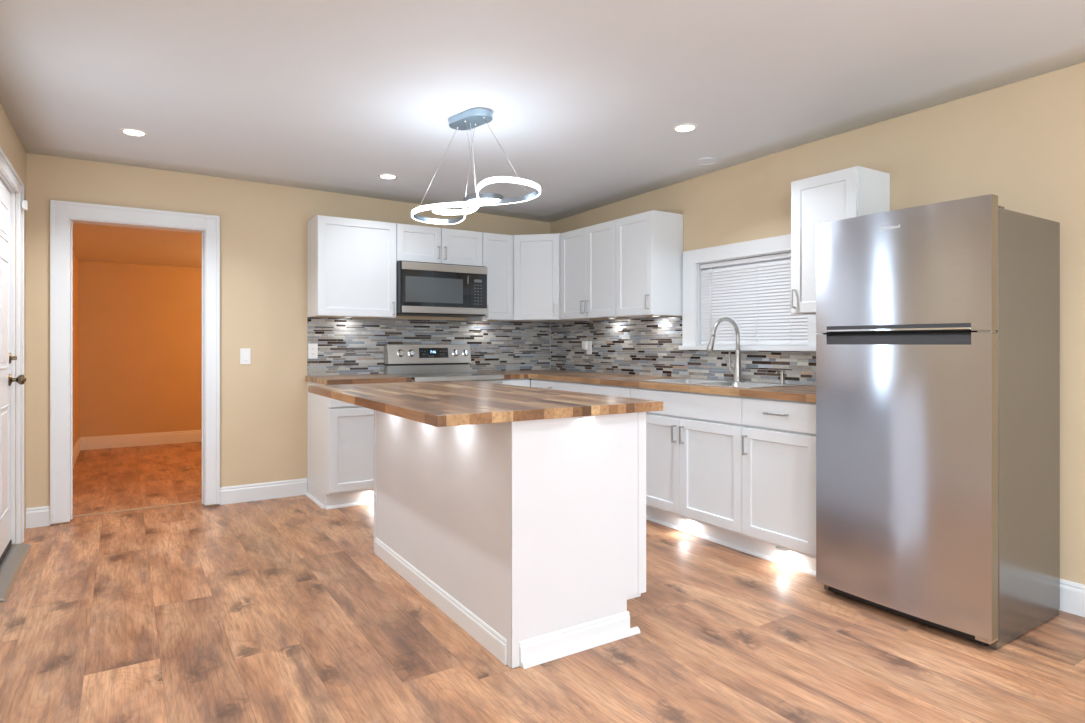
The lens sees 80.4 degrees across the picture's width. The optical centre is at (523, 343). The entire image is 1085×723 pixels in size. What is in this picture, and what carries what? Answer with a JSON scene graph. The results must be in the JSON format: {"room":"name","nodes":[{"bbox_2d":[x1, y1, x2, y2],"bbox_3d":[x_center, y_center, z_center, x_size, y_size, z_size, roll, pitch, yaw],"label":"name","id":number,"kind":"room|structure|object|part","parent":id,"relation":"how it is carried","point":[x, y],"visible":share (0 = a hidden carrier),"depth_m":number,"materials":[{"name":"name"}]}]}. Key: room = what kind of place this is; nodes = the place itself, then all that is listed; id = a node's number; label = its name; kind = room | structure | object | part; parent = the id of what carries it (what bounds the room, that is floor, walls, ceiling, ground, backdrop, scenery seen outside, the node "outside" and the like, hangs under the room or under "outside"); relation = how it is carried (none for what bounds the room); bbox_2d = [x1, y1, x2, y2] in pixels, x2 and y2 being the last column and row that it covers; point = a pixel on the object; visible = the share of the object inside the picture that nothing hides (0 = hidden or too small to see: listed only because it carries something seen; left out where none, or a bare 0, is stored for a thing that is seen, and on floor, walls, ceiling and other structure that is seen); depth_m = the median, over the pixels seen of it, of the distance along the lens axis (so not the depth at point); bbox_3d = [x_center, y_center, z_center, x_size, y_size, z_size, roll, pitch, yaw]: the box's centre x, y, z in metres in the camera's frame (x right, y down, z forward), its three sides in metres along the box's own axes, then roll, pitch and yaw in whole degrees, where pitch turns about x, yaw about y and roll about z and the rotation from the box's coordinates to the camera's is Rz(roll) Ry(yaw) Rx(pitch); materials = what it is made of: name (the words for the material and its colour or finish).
{"room":"kitchen","nodes":[
{"label":"kitchen","id":0,"kind":"room"},
{"bbox_2d":[0,103,25,544],"bbox_3d":[-1.128,-0.063,0.649,0.180,2.450,7.900,0,0,-32],"label":"wall","id":1,"kind":"structure","parent":0,"point":[10,143],"depth_m":3.69,"materials":[{"name":"beige paint"}]},
{"bbox_2d":[0,147,23,543],"bbox_3d":[-2.707,0.111,3.229,0.188,2.098,1.150,0,0,-32],"label":"trim","id":2,"kind":"structure","parent":1,"relation":"attached to","point":[9,176],"depth_m":3.67,"materials":[{"name":"white wood"}]},
{"bbox_2d":[0,179,25,563],"bbox_3d":[-2.644,0.140,3.252,0.118,1.985,0.893,0,0,-32],"label":"door","id":3,"kind":"structure","parent":1,"relation":"in","point":[6,379],"depth_m":3.44,"materials":[{"name":"white wood"}]},
{"bbox_3d":[-2.828,0.200,3.588,0.076,0.068,0.068,0,0,-32],"label":"knob","id":4,"kind":"part","parent":3,"relation":"part of","materials":[{"name":"gold metal"}]},
{"bbox_2d":[22,200,27,209],"bbox_3d":[-2.888,-0.805,3.716,0.022,0.055,0.054,0,0,-32],"label":"sensor","id":5,"kind":"object","parent":1,"relation":"attached to","point":[24,202],"visible":1,"depth_m":3.71,"materials":[{"name":"white plastic"}]},
{"bbox_2d":[73,252,78,447],"bbox_3d":[-4.045,0.079,5.588,0.120,2.166,3.269,0,0,-32],"label":"wall","id":6,"kind":"structure","parent":0,"point":[75,260],"depth_m":6.56,"materials":[{"name":"orange paint"}]},
{"bbox_2d":[73,438,79,466],"bbox_3d":[-3.990,1.092,5.628,0.015,0.140,3.259,0,0,-32],"label":"baseboard","id":7,"kind":"structure","parent":6,"relation":"attached to","point":[76,449],"depth_m":6.45,"materials":[{"name":"white wood"}]},
{"bbox_2d":[73,223,200,267],"bbox_3d":[-2.933,-0.944,6.281,2.500,0.080,3.269,0,0,-32],"label":"ceiling","id":8,"kind":"structure","parent":0,"point":[91,243],"depth_m":5.89,"materials":[{"name":"orange paint"}]},
{"bbox_2d":[79,261,200,437],"bbox_3d":[-3.829,0.079,7.719,2.740,2.166,0.120,0,0,-32],"label":"wall","id":9,"kind":"structure","parent":0,"point":[140,325],"depth_m":7.31,"materials":[{"name":"orange paint"}]},
{"bbox_2d":[80,430,200,449],"bbox_3d":[-3.787,1.092,7.666,2.485,0.140,0.015,0,0,-32],"label":"baseboard","id":10,"kind":"structure","parent":9,"relation":"attached to","point":[159,438],"depth_m":7.30,"materials":[{"name":"white wood"}]},
{"bbox_2d":[26,153,549,524],"bbox_3d":[-1.480,-0.063,5.171,4.365,2.450,0.150,0,0,-32],"label":"wall","id":11,"kind":"structure","parent":0,"point":[263,226],"depth_m":4.73,"materials":[{"name":"beige paint"}]},
{"bbox_2d":[26,506,49,527],"bbox_3d":[-3.083,1.099,4.076,0.123,0.125,0.015,0,0,-32],"label":"baseboard","id":12,"kind":"structure","parent":11,"relation":"attached to","point":[35,516],"depth_m":4.07,"materials":[{"name":"white wood"}]},
{"bbox_2d":[50,200,219,523],"bbox_3d":[-2.648,0.118,4.427,0.985,2.077,0.178,0,0,-32],"label":"trim","id":13,"kind":"structure","parent":11,"relation":"attached to","point":[63,214],"depth_m":4.23,"materials":[{"name":"white wood"}]},
{"bbox_2d":[240,348,250,363],"bbox_3d":[-2.047,0.091,4.723,0.072,0.117,0.010,0,0,-32],"label":"light switch","id":14,"kind":"object","parent":11,"relation":"attached to","point":[245,353],"visible":1,"depth_m":4.72,"materials":[{"name":"white plastic"}]},
{"bbox_2d":[219,478,306,504],"bbox_3d":[-1.932,1.099,4.793,0.615,0.125,0.015,0,0,-32],"label":"baseboard","id":15,"kind":"structure","parent":11,"relation":"attached to","point":[295,487],"depth_m":4.78,"materials":[{"name":"white wood"}]},
{"bbox_2d":[307,215,395,318],"bbox_3d":[-1.322,-0.578,4.976,0.608,0.742,0.344,0,0,-32],"label":"upper cabinet","id":16,"kind":"object","parent":11,"relation":"attached to","point":[351,263],"visible":1,"depth_m":4.85,"materials":[{"name":"white wood"}]},
{"bbox_2d":[307,317,549,375],"bbox_3d":[-0.708,0.020,5.559,2.268,0.453,0.008,0,0,-32],"label":"tile backsplash","id":17,"kind":"structure","parent":11,"relation":"attached to","point":[346,346],"depth_m":5.45,"materials":[{"name":"tile"}]},
{"bbox_2d":[308,344,317,358],"bbox_3d":[-1.632,0.055,4.974,0.072,0.117,0.008,0,0,-32],"label":"wall outlet","id":18,"kind":"object","parent":17,"relation":"attached to","point":[312,348],"visible":1,"depth_m":4.97,"materials":[{"name":"white plastic"}]},
{"bbox_2d":[396,223,481,265],"bbox_3d":[-0.740,-0.800,5.338,0.762,0.298,0.344,0,0,-32],"label":"upper cabinet","id":19,"kind":"object","parent":11,"relation":"attached to","point":[416,243],"visible":0.84,"depth_m":5.20,"materials":[{"name":"white wood"}]},
{"bbox_3d":[-0.834,-0.799,5.128,0.376,0.290,0.019,0,0,-32],"label":"door","id":20,"kind":"part","parent":19,"relation":"part of","materials":[{"name":"white wood"}]},
{"bbox_2d":[396,260,486,316],"bbox_3d":[-0.722,-0.441,5.309,0.759,0.414,0.399,0,0,-32],"label":"microwave oven","id":21,"kind":"object","parent":19,"relation":"attached to","point":[428,289],"visible":0.99,"depth_m":5.12,"materials":[{"name":"silver metal"}]},
{"bbox_3d":[-0.510,-0.799,5.330,0.376,0.290,0.019,0,0,-32],"label":"door","id":22,"kind":"part","parent":19,"relation":"part of","materials":[{"name":"white wood"}]},
{"bbox_2d":[466,232,512,320],"bbox_3d":[-0.287,-0.578,5.621,0.303,0.742,0.344,0,0,-32],"label":"upper cabinet","id":23,"kind":"object","parent":11,"relation":"attached to","point":[497,249],"visible":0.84,"depth_m":5.51,"materials":[{"name":"white wood"}]},
{"bbox_3d":[-0.219,-0.577,5.511,0.298,0.734,0.019,0,0,-32],"label":"door","id":24,"kind":"part","parent":23,"relation":"part of","materials":[{"name":"white wood"}]},
{"bbox_2d":[507,233,588,321],"bbox_3d":[0.165,-0.578,5.745,0.603,0.742,0.611,0,0,-32],"label":"upper cabinet","id":25,"kind":"object","parent":11,"relation":"attached to","point":[536,257],"visible":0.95,"depth_m":5.53,"materials":[{"name":"white wood"}]},
{"bbox_3d":[0.113,-0.577,5.535,0.398,0.734,0.019,0,0,13],"label":"door","id":26,"kind":"part","parent":25,"relation":"part of","materials":[{"name":"white wood"}]},
{"bbox_2d":[0,0,1084,222],"bbox_3d":[0.648,-1.251,1.755,4.045,0.173,7.940,0,0,-32],"label":"ceiling","id":27,"kind":"structure","parent":0,"point":[585,99],"depth_m":2.94,"materials":[{"name":"white paint"}]},
{"bbox_2d":[119,128,147,135],"bbox_3d":[-2.217,-1.206,3.651,0.140,0.010,0.140,0,0,-32],"label":"recessed light","id":28,"kind":"object","parent":27,"relation":"in","point":[129,131],"visible":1,"depth_m":3.64,"materials":[{"name":"white plastic"}]},
{"bbox_2d":[378,173,397,178],"bbox_3d":[-0.966,-1.195,4.575,0.140,0.010,0.140,0,0,-32],"label":"recessed light","id":29,"kind":"object","parent":27,"relation":"in","point":[384,176],"visible":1,"depth_m":4.57,"materials":[{"name":"white plastic"}]},
{"bbox_2d":[411,108,540,224],"bbox_3d":[-0.259,-0.941,3.377,0.740,0.522,0.359,0,0,37],"label":"pendant light","id":30,"kind":"object","parent":27,"relation":"hanging from","point":[469,119],"visible":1,"depth_m":3.37,"materials":[{"name":"metal"}]},
{"bbox_3d":[-0.262,-0.974,3.367,0.004,0.386,0.056,0,0,-44],"label":"power cord","id":31,"kind":"part","parent":30,"relation":"part of","materials":[{"name":"white plastic"}]},
{"bbox_2d":[672,123,697,131],"bbox_3d":[0.898,-1.202,3.566,0.140,0.010,0.140,0,0,-32],"label":"recessed light","id":32,"kind":"object","parent":27,"relation":"in","point":[686,127],"visible":1,"depth_m":3.55,"materials":[{"name":"white plastic"}]},
{"bbox_2d":[0,442,1084,722],"bbox_3d":[-0.298,1.212,3.180,4.505,0.100,11.720,0,0,-32],"label":"floor","id":33,"kind":"structure","parent":0,"point":[285,609],"depth_m":2.47,"materials":[{"name":"wood"}]},
{"bbox_2d":[0,544,31,601],"bbox_3d":[-2.674,1.148,3.239,0.214,0.027,0.943,0,0,-32],"label":"threshold","id":34,"kind":"object","parent":33,"relation":"on","point":[12,563],"depth_m":3.30,"materials":[{"name":"metal"}]},
{"bbox_2d":[73,501,200,516],"bbox_3d":[-2.701,1.159,4.517,0.784,0.007,0.034,0,0,-32],"label":"threshold","id":35,"kind":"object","parent":33,"relation":"on","point":[192,501],"depth_m":4.50,"materials":[{"name":"brown wood"}]},
{"bbox_2d":[305,381,373,509],"bbox_3d":[-1.247,0.724,4.837,0.627,0.876,0.658,0,0,-32],"label":"base cabinet","id":36,"kind":"object","parent":33,"relation":"on","point":[340,434],"visible":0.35,"depth_m":4.56,"materials":[{"name":"white wood"}]},
{"bbox_3d":[-1.540,1.152,4.732,0.019,0.019,0.497,0,0,-32],"label":"shoe molding","id":37,"kind":"part","parent":36,"relation":"part of","materials":[{"name":"white wood"}]},
{"bbox_3d":[-1.088,0.367,4.599,0.606,0.143,0.019,0,0,-32],"label":"drawer","id":38,"kind":"part","parent":36,"relation":"part of","materials":[{"name":"white wood"}]},
{"bbox_3d":[-1.088,0.742,4.599,0.606,0.581,0.019,0,0,-32],"label":"door","id":39,"kind":"part","parent":36,"relation":"part of","materials":[{"name":"white wood"}]},
{"bbox_2d":[305,374,411,384],"bbox_3d":[-1.253,0.266,4.847,0.621,0.038,0.640,0,0,-32],"label":"countertop","id":40,"kind":"structure","parent":36,"relation":"on","point":[363,378],"depth_m":4.66,"materials":[{"name":"brown wood"}]},
{"bbox_2d":[385,344,503,383],"bbox_3d":[-0.639,0.582,5.176,0.757,1.160,0.701,0,0,-32],"label":"range","id":41,"kind":"object","parent":33,"relation":"on","point":[421,362],"visible":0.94,"depth_m":5.33,"materials":[{"name":"metal"}]},
{"bbox_3d":[-1.003,0.077,5.250,0.062,0.062,0.034,0,0,-32],"label":"control knob","id":42,"kind":"part","parent":41,"relation":"part of","materials":[{"name":"silver metal"}]},
{"bbox_3d":[-0.921,0.077,5.301,0.062,0.062,0.034,0,0,-32],"label":"control knob","id":43,"kind":"part","parent":41,"relation":"part of","materials":[{"name":"silver metal"}]},
{"bbox_3d":[-0.798,0.083,5.431,0.753,0.162,0.094,0,0,-32],"label":"control panel","id":44,"kind":"part","parent":41,"relation":"part of","materials":[{"name":"metal"}]},
{"bbox_2d":[388,372,503,381],"bbox_3d":[-0.629,0.262,5.161,0.757,0.032,0.577,0,0,-32],"label":"cooktop","id":45,"kind":"object","parent":41,"relation":"in","point":[416,376],"depth_m":5.05,"materials":[{"name":"metal"}]},
{"bbox_3d":[-0.579,0.077,5.514,0.062,0.062,0.034,0,0,-32],"label":"control knob","id":46,"kind":"part","parent":41,"relation":"part of","materials":[{"name":"silver metal"}]},
{"bbox_2d":[412,379,500,381],"bbox_3d":[-0.663,0.683,5.215,0.757,0.838,0.610,0,0,-32],"label":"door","id":47,"kind":"structure","parent":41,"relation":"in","point":[412,379],"depth_m":5.03,"materials":[{"name":"metal"}]},
{"bbox_3d":[-0.498,0.077,5.565,0.062,0.062,0.034,0,0,-32],"label":"control knob","id":48,"kind":"part","parent":41,"relation":"part of","materials":[{"name":"silver metal"}]},
{"bbox_3d":[-0.492,0.617,4.941,0.749,0.661,0.034,0,0,-32],"label":"oven door","id":49,"kind":"part","parent":41,"relation":"part of","materials":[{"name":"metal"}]},
{"bbox_2d":[308,380,662,668],"bbox_3d":[-0.322,0.698,3.133,1.006,0.926,1.792,0,0,-32],"label":"kitchen island","id":50,"kind":"object","parent":33,"relation":"on","point":[519,516],"visible":1,"depth_m":2.52,"materials":[{"name":"white wood"}]},
{"bbox_3d":[-0.827,0.718,3.576,0.005,0.887,0.035,0,0,-31],"label":"corner post","id":51,"kind":"part","parent":50,"relation":"part of","materials":[{"name":"white wood"}]},
{"bbox_3d":[-0.441,1.118,2.941,0.011,0.087,1.451,0,0,-32],"label":"island baseboard","id":52,"kind":"part","parent":50,"relation":"part of","materials":[{"name":"white wood"}]},
{"bbox_3d":[-0.434,0.718,2.945,0.006,0.888,1.479,0,0,-32],"label":"panel","id":53,"kind":"part","parent":50,"relation":"part of","materials":[{"name":"white wood"}]},
{"bbox_3d":[-0.037,0.718,2.317,0.035,0.888,0.035,0,0,-32],"label":"corner post","id":54,"kind":"part","parent":50,"relation":"part of","materials":[{"name":"white wood"}]},
{"bbox_3d":[0.206,1.118,2.445,0.514,0.087,0.011,0,0,-32],"label":"island baseboard","id":55,"kind":"part","parent":50,"relation":"part of","materials":[{"name":"white wood"}]},
{"bbox_3d":[0.222,0.718,2.465,0.590,0.888,0.006,0,0,-32],"label":"panel","id":56,"kind":"part","parent":50,"relation":"part of","materials":[{"name":"white wood"}]},
{"bbox_3d":[0.231,1.151,2.442,0.549,0.020,0.020,0,0,-32],"label":"shoe molding","id":57,"kind":"part","parent":50,"relation":"part of","materials":[{"name":"white wood"}]},
{"bbox_2d":[580,416,595,418],"bbox_3d":[0.246,0.278,2.450,0.060,0.009,0.025,0,0,-31],"label":"strip light","id":58,"kind":"object","parent":50,"relation":"attached to","point":[583,417],"visible":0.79,"depth_m":2.44,"materials":[{"name":"white plastic"}]},
{"bbox_3d":[0.482,0.645,2.623,0.042,0.742,0.013,0,0,-32],"label":"corner post","id":59,"kind":"part","parent":50,"relation":"part of","materials":[{"name":"white wood"}]},
{"bbox_2d":[501,379,529,386],"bbox_3d":[-0.223,0.724,5.495,0.270,0.876,0.624,0,0,-32],"label":"base cabinet","id":60,"kind":"object","parent":33,"relation":"on","point":[518,382],"visible":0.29,"depth_m":5.24,"materials":[{"name":"white wood"}]},
{"bbox_2d":[531,379,555,389],"bbox_3d":[0.401,0.724,5.311,0.658,0.876,0.342,0,0,-32],"label":"base cabinet","id":61,"kind":"object","parent":33,"relation":"on","point":[537,383],"visible":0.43,"depth_m":5.15,"materials":[{"name":"white wood"}]},
{"bbox_2d":[554,381,631,397],"bbox_3d":[0.725,0.724,4.790,0.658,0.876,0.882,0,0,-32],"label":"base cabinet","id":62,"kind":"object","parent":33,"relation":"on","point":[620,391],"visible":0.06,"depth_m":4.59,"materials":[{"name":"white wood"}]},
{"bbox_2d":[630,387,753,554],"bbox_3d":[1.198,0.724,4.031,0.658,0.876,0.905,0,0,-32],"label":"base cabinet","id":63,"kind":"object","parent":33,"relation":"on","point":[694,445],"visible":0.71,"depth_m":3.79,"materials":[{"name":"white wood"}]},
{"bbox_2d":[476,370,815,402],"bbox_3d":[0.729,0.266,4.560,0.902,0.038,3.222,0,0,-32],"label":"countertop","id":64,"kind":"structure","parent":63,"relation":"on","point":[805,393],"depth_m":4.12,"materials":[{"name":"brown wood"}]},
{"bbox_2d":[641,378,802,387],"bbox_3d":[1.231,0.343,4.056,0.492,0.199,0.880,0,0,-32],"label":"sink","id":65,"kind":"object","parent":64,"relation":"in","point":[696,381],"visible":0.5,"depth_m":4.06,"materials":[{"name":"metal"}]},
{"bbox_3d":[1.089,0.344,4.221,0.358,0.196,0.378,0,0,-32],"label":"bowl","id":66,"kind":"part","parent":65,"relation":"part of","materials":[{"name":"metal"}]},
{"bbox_3d":[1.311,0.344,3.864,0.358,0.196,0.398,0,0,-32],"label":"bowl","id":67,"kind":"part","parent":65,"relation":"part of","materials":[{"name":"metal"}]},
{"bbox_2d":[775,370,785,383],"bbox_3d":[1.552,0.202,3.879,0.082,0.082,0.042,0,0,-32],"label":"soap dispenser","id":68,"kind":"object","parent":65,"relation":"on","point":[782,380],"visible":0.97,"depth_m":3.88,"materials":[{"name":"silver metal"}]},
{"bbox_2d":[706,317,741,381],"bbox_3d":[1.278,0.035,4.116,0.297,0.415,0.100,0,0,-32],"label":"kitchen faucet","id":69,"kind":"object","parent":64,"relation":"on","point":[737,372],"visible":1,"depth_m":4.14,"materials":[{"name":"silver metal"}]},
{"bbox_3d":[1.296,-0.060,4.109,0.241,0.225,0.027,0,0,-29],"label":"spout","id":70,"kind":"part","parent":69,"relation":"part of","materials":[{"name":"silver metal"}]},
{"bbox_3d":[1.359,0.111,4.213,0.018,0.112,0.022,0,0,-32],"label":"lever","id":71,"kind":"part","parent":69,"relation":"part of","materials":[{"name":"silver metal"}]},
{"bbox_3d":[0.835,0.742,4.075,0.019,0.581,0.444,0,0,-32],"label":"door","id":72,"kind":"part","parent":63,"relation":"part of","materials":[{"name":"white wood"}]},
{"bbox_3d":[0.913,0.545,3.898,0.034,0.105,0.011,0,0,-32],"label":"handle","id":73,"kind":"part","parent":63,"relation":"part of","materials":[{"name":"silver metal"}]},
{"bbox_3d":[0.947,0.545,3.844,0.034,0.105,0.011,0,0,-32],"label":"handle","id":74,"kind":"part","parent":63,"relation":"part of","materials":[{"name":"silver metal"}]},
{"bbox_3d":[0.956,0.367,3.880,0.019,0.143,0.903,0,0,-32],"label":"drawer","id":75,"kind":"part","parent":63,"relation":"part of","materials":[{"name":"white wood"}]},
{"bbox_3d":[1.074,0.742,3.690,0.019,0.581,0.456,0,0,-32],"label":"door","id":76,"kind":"part","parent":63,"relation":"part of","materials":[{"name":"white wood"}]},
{"bbox_2d":[742,397,815,575],"bbox_3d":[1.558,0.724,3.454,0.658,0.876,0.451,0,0,-32],"label":"base cabinet","id":77,"kind":"object","parent":33,"relation":"on","point":[779,436],"visible":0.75,"depth_m":3.30,"materials":[{"name":"white wood"}]},
{"bbox_3d":[1.190,0.545,3.454,0.034,0.105,0.011,0,0,-32],"label":"handle","id":78,"kind":"part","parent":77,"relation":"part of","materials":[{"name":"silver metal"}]},
{"bbox_3d":[1.293,0.359,3.289,0.034,0.011,0.130,0,0,-32],"label":"handle","id":79,"kind":"part","parent":77,"relation":"part of","materials":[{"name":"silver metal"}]},
{"bbox_3d":[1.315,0.367,3.303,0.019,0.143,0.450,0,0,-32],"label":"drawer","id":80,"kind":"part","parent":77,"relation":"part of","materials":[{"name":"white wood"}]},
{"bbox_2d":[776,546,788,550],"bbox_3d":[1.340,1.057,3.317,0.068,0.013,0.068,0,0,-32],"label":"puck light","id":81,"kind":"object","parent":77,"relation":"attached to","point":[777,548],"visible":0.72,"depth_m":3.29,"materials":[{"name":"white plastic"}]},
{"bbox_2d":[816,194,1059,648],"bbox_3d":[1.822,0.301,2.863,0.657,1.722,0.716,0,0,-32],"label":"refrigerator","id":82,"kind":"object","parent":33,"relation":"on","point":[938,350],"visible":1,"depth_m":2.60,"materials":[{"name":"grey metal"}]},
{"bbox_3d":[1.557,-0.060,2.704,0.039,0.008,0.593,0,0,-32],"label":"handle trim","id":83,"kind":"part","parent":82,"relation":"part of","materials":[{"name":"silver metal"}]},
{"bbox_3d":[1.575,-0.305,2.709,0.068,0.508,0.716,0,0,-32],"label":"freezer door","id":84,"kind":"part","parent":82,"relation":"part of","materials":[{"name":"metal"}]},
{"bbox_3d":[2.030,1.143,2.592,0.580,0.026,0.024,0,0,-32],"label":"rail","id":85,"kind":"part","parent":82,"relation":"part of","materials":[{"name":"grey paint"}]},
{"bbox_2d":[550,62,1084,584],"bbox_3d":[2.424,-0.063,2.861,0.180,2.450,7.900,0,0,-32],"label":"wall","id":86,"kind":"structure","parent":0,"point":[1022,143],"depth_m":3.09,"materials":[{"name":"beige paint"}]},
{"bbox_2d":[560,220,641,319],"bbox_3d":[0.622,-0.578,5.255,0.344,0.742,0.726,0,0,-32],"label":"upper cabinet","id":87,"kind":"object","parent":86,"relation":"attached to","point":[587,254],"visible":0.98,"depth_m":5.15,"materials":[{"name":"white wood"}]},
{"bbox_3d":[0.417,-0.577,5.341,0.019,0.734,0.358,0,0,-32],"label":"door","id":88,"kind":"part","parent":87,"relation":"part of","materials":[{"name":"white wood"}]},
{"bbox_3d":[0.507,-0.299,5.147,0.034,0.105,0.011,0,0,-32],"label":"handle","id":89,"kind":"part","parent":87,"relation":"part of","materials":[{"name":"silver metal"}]},
{"bbox_3d":[0.609,-0.577,5.032,0.019,0.734,0.358,0,0,-32],"label":"door","id":90,"kind":"part","parent":87,"relation":"part of","materials":[{"name":"white wood"}]},
{"bbox_2d":[616,210,682,317],"bbox_3d":[0.920,-0.578,4.777,0.344,0.742,0.395,0,0,-32],"label":"upper cabinet","id":91,"kind":"object","parent":86,"relation":"attached to","point":[649,245],"visible":1,"depth_m":4.65,"materials":[{"name":"white wood"}]},
{"bbox_3d":[0.810,-0.577,4.709,0.019,0.734,0.390,0,0,-32],"label":"door","id":92,"kind":"part","parent":91,"relation":"part of","materials":[{"name":"white wood"}]},
{"bbox_2d":[550,316,823,385],"bbox_3d":[1.102,0.020,4.806,0.008,0.453,3.200,0,0,-32],"label":"tile backsplash","id":93,"kind":"structure","parent":86,"relation":"attached to","point":[649,346],"depth_m":4.95,"materials":[{"name":"tile"}]},
{"bbox_2d":[587,341,591,353],"bbox_3d":[0.577,0.032,5.634,0.008,0.117,0.072,0,0,-32],"label":"wall outlet","id":94,"kind":"object","parent":93,"relation":"attached to","point":[589,351],"visible":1,"depth_m":5.62,"materials":[{"name":"white plastic"}]},
{"bbox_2d":[582,341,587,349],"bbox_3d":[0.542,0.014,5.652,0.032,0.078,0.058,0,0,-32],"label":"plug adapter","id":95,"kind":"object","parent":94,"relation":"attached to","point":[584,343],"visible":1,"depth_m":5.63,"materials":[{"name":"white plastic"}]},
{"bbox_2d":[705,258,789,269],"bbox_3d":[1.580,-0.282,4.273,0.100,0.588,0.886,0,0,-32],"label":"window","id":96,"kind":"structure","parent":86,"relation":"in","point":[783,258],"depth_m":4.30,"materials":[{"name":"clear glass"}]},
{"bbox_2d":[679,234,822,350],"bbox_3d":[1.477,-0.315,4.240,0.120,0.715,1.113,0,0,-32],"label":"trim","id":97,"kind":"structure","parent":86,"relation":"attached to","point":[759,247],"depth_m":4.39,"materials":[{"name":"white wood"}]},
{"bbox_2d":[700,252,807,344],"bbox_3d":[1.501,-0.280,4.224,0.036,0.572,0.862,0,0,-32],"label":"window blind","id":98,"kind":"object","parent":86,"relation":"attached to","point":[757,297],"visible":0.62,"depth_m":4.21,"materials":[{"name":"white plastic"}]},
{"bbox_3d":[1.309,-0.277,4.512,0.002,0.538,0.002,0,0,28],"label":"ladder cord","id":99,"kind":"part","parent":98,"relation":"part of","materials":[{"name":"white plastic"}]},
{"bbox_3d":[1.503,-0.002,4.225,0.023,0.016,0.862,0,0,-32],"label":"rail","id":100,"kind":"part","parent":98,"relation":"part of","materials":[{"name":"white plastic"}]},
{"bbox_3d":[1.518,-0.277,4.176,0.002,0.538,0.002,0,0,-32],"label":"ladder cord","id":101,"kind":"part","parent":98,"relation":"part of","materials":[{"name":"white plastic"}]},
{"bbox_3d":[1.651,-0.277,3.963,0.002,0.538,0.002,0,0,-2],"label":"ladder cord","id":102,"kind":"part","parent":98,"relation":"part of","materials":[{"name":"white fabric"}]},
{"bbox_2d":[791,166,889,314],"bbox_3d":[1.714,-0.540,3.502,0.344,0.742,0.381,0,0,-32],"label":"upper cabinet","id":103,"kind":"object","parent":86,"relation":"attached to","point":[856,191],"visible":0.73,"depth_m":3.46,"materials":[{"name":"white wood"}]},
{"bbox_3d":[1.497,-0.251,3.557,0.034,0.105,0.011,0,0,-32],"label":"handle","id":104,"kind":"part","parent":103,"relation":"part of","materials":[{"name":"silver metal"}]},
{"bbox_3d":[1.605,-0.539,3.434,0.019,0.734,0.376,0,0,-32],"label":"door","id":105,"kind":"part","parent":103,"relation":"part of","materials":[{"name":"white wood"}]},
{"bbox_2d":[1059,579,1084,616],"bbox_3d":[3.193,1.095,1.443,0.015,0.134,4.640,0,0,-32],"label":"baseboard","id":106,"kind":"structure","parent":86,"relation":"attached to","point":[1072,594],"depth_m":2.76,"materials":[{"name":"white wood"}]}
]}

